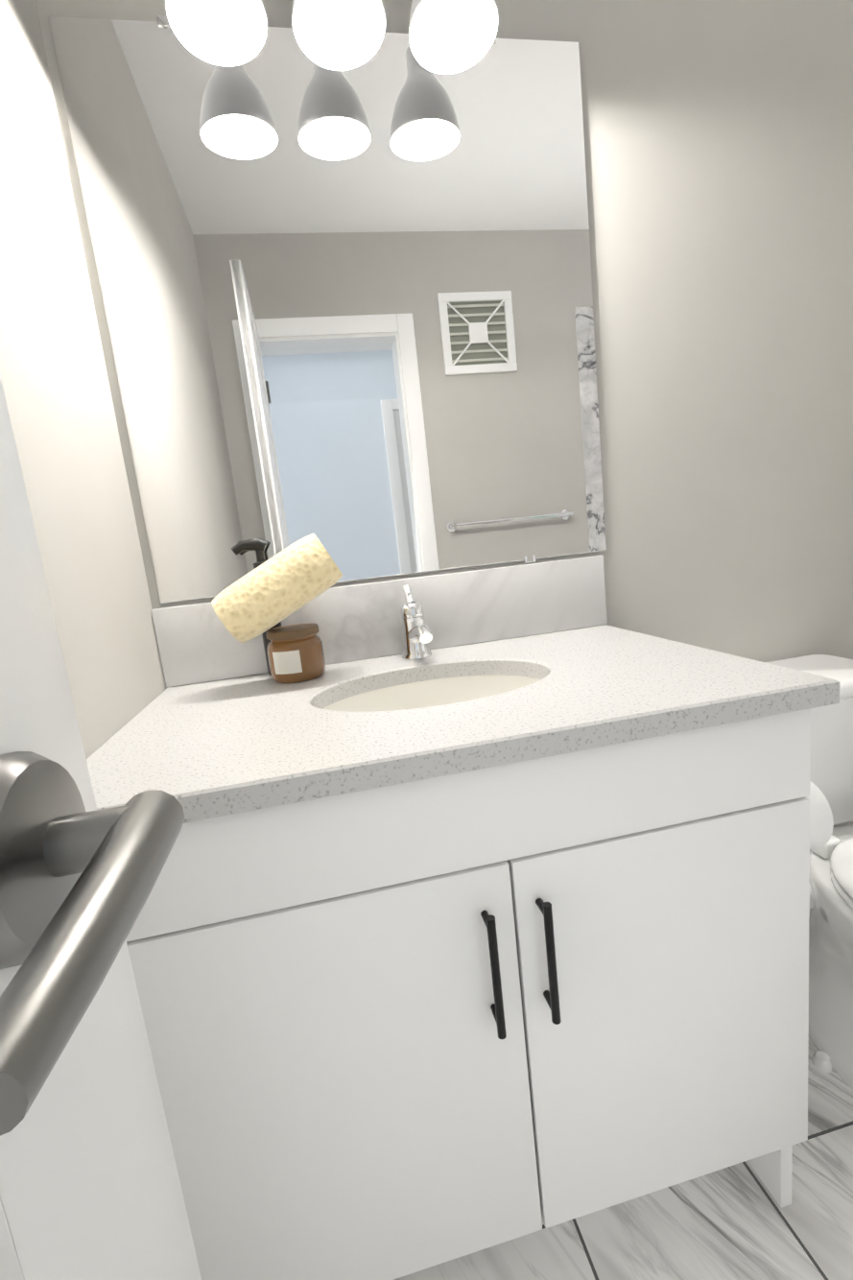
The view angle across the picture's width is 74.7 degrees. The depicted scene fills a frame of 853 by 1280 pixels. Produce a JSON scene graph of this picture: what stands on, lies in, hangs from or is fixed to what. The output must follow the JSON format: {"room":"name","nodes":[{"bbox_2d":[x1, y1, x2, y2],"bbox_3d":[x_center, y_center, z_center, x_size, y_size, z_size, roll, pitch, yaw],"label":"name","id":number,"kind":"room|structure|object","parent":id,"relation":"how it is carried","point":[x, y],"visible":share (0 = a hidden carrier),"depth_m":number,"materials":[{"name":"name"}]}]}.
{"room":"bathroom","nodes":[
{"label":"bathroom","id":0,"kind":"room"},
{"bbox_2d":[0,0,167,758],"bbox_3d":[-0.445,-0.139,0.205,0.120,2.440,1.679,-8,10,-10],"label":"wall","id":1,"kind":"structure","parent":0,"point":[57,388],"depth_m":0.80,"materials":[{"name":"paint"}]},
{"bbox_2d":[35,0,852,823],"bbox_3d":[0.736,-0.459,1.314,2.891,2.440,0.120,-8,10,-10],"label":"wall","id":2,"kind":"structure","parent":0,"point":[719,150],"depth_m":1.19,"materials":[{"name":"paint"}]},
{"bbox_2d":[47,14,607,604],"bbox_3d":[-0.108,-0.601,1.060,0.925,0.970,0.009,-8,10,-10],"label":"mirror","id":3,"kind":"object","parent":2,"relation":"attached to","point":[349,316],"visible":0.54,"depth_m":1.05,"materials":[{"name":"clear glass"}]},
{"bbox_2d":[165,0,498,74],"bbox_3d":[-0.154,-1.085,0.881,0.514,0.262,0.202,-8,10,-10],"label":"sconce","id":4,"kind":"object","parent":2,"relation":"attached to","point":[450,36],"visible":1,"depth_m":0.91,"materials":[{"name":"brushed nickel metal"},{"name":"glass"}]},
{"bbox_2d":[393,1036,852,1279],"bbox_3d":[0.559,1.083,-0.137,4.110,0.060,3.240,-8,10,-10],"label":"floor","id":5,"kind":"structure","parent":0,"point":[736,1221],"depth_m":0.85,"materials":[{"name":"tile"}]},
{"bbox_2d":[86,555,840,1279],"bbox_3d":[0.040,0.414,0.938,0.919,1.006,0.593,-8,10,-10],"label":"bathroom vanity","id":6,"kind":"object","parent":5,"relation":"on","point":[485,924],"visible":1,"depth_m":0.69,"materials":[{"name":"white wood"}]},
{"bbox_2d":[230,537,281,675],"bbox_3d":[-0.317,-0.061,1.062,0.069,0.262,0.038,-8,10,-10],"label":"soap bottle","id":7,"kind":"object","parent":6,"relation":"on","point":[257,545],"visible":0.33,"depth_m":1.04,"materials":[{"name":"black plastic"}]},
{"bbox_2d":[265,622,325,683],"bbox_3d":[-0.240,0.023,1.027,0.099,0.093,0.100,-8,10,-10],"label":"candle jar","id":8,"kind":"object","parent":6,"relation":"on","point":[296,653],"visible":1,"depth_m":0.99,"materials":[{"name":"brown glass"}]},
{"bbox_2d":[211,533,342,642],"bbox_3d":[-0.256,-0.090,0.970,0.225,0.174,0.108,-8,10,-10],"label":"sponge","id":9,"kind":"object","parent":8,"relation":"on","point":[276,588],"visible":1,"depth_m":0.93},
{"bbox_2d":[400,585,432,659],"bbox_3d":[-0.017,-0.030,1.053,0.060,0.140,0.167,-8,10,-10],"label":"faucet","id":10,"kind":"object","parent":6,"relation":"on","point":[417,636],"visible":1,"depth_m":1.08,"materials":[{"name":"silver metal"}]},
{"bbox_2d":[805,781,833,848],"bbox_3d":[0.556,0.278,0.891,0.143,0.115,0.115,-8,10,-10],"label":"toilet paper","id":11,"kind":"object","parent":6,"relation":"attached to","point":[821,823],"visible":0.25,"depth_m":0.84,"materials":[{"name":"white paper"}]},
{"bbox_2d":[765,654,852,1090],"bbox_3d":[0.867,0.460,1.007,0.400,0.714,0.762,-8,10,-10],"label":"toilet","id":12,"kind":"object","parent":5,"relation":"on","point":[831,959],"visible":0.48,"depth_m":1.09,"materials":[{"name":"white ceramic"}]},
{"bbox_3d":[1.055,-0.216,-0.316,2.651,2.440,0.120,-8,10,-10],"label":"wall","id":13,"kind":"structure","parent":0,"visible":0},
{"bbox_2d":[0,375,201,1279],"bbox_3d":[-0.105,0.080,-0.085,0.138,2.014,0.660,-8,10,-10],"label":"door","id":14,"kind":"structure","parent":13,"relation":"in","point":[90,1187],"depth_m":0.19,"materials":[{"name":"white paint"}]}
]}

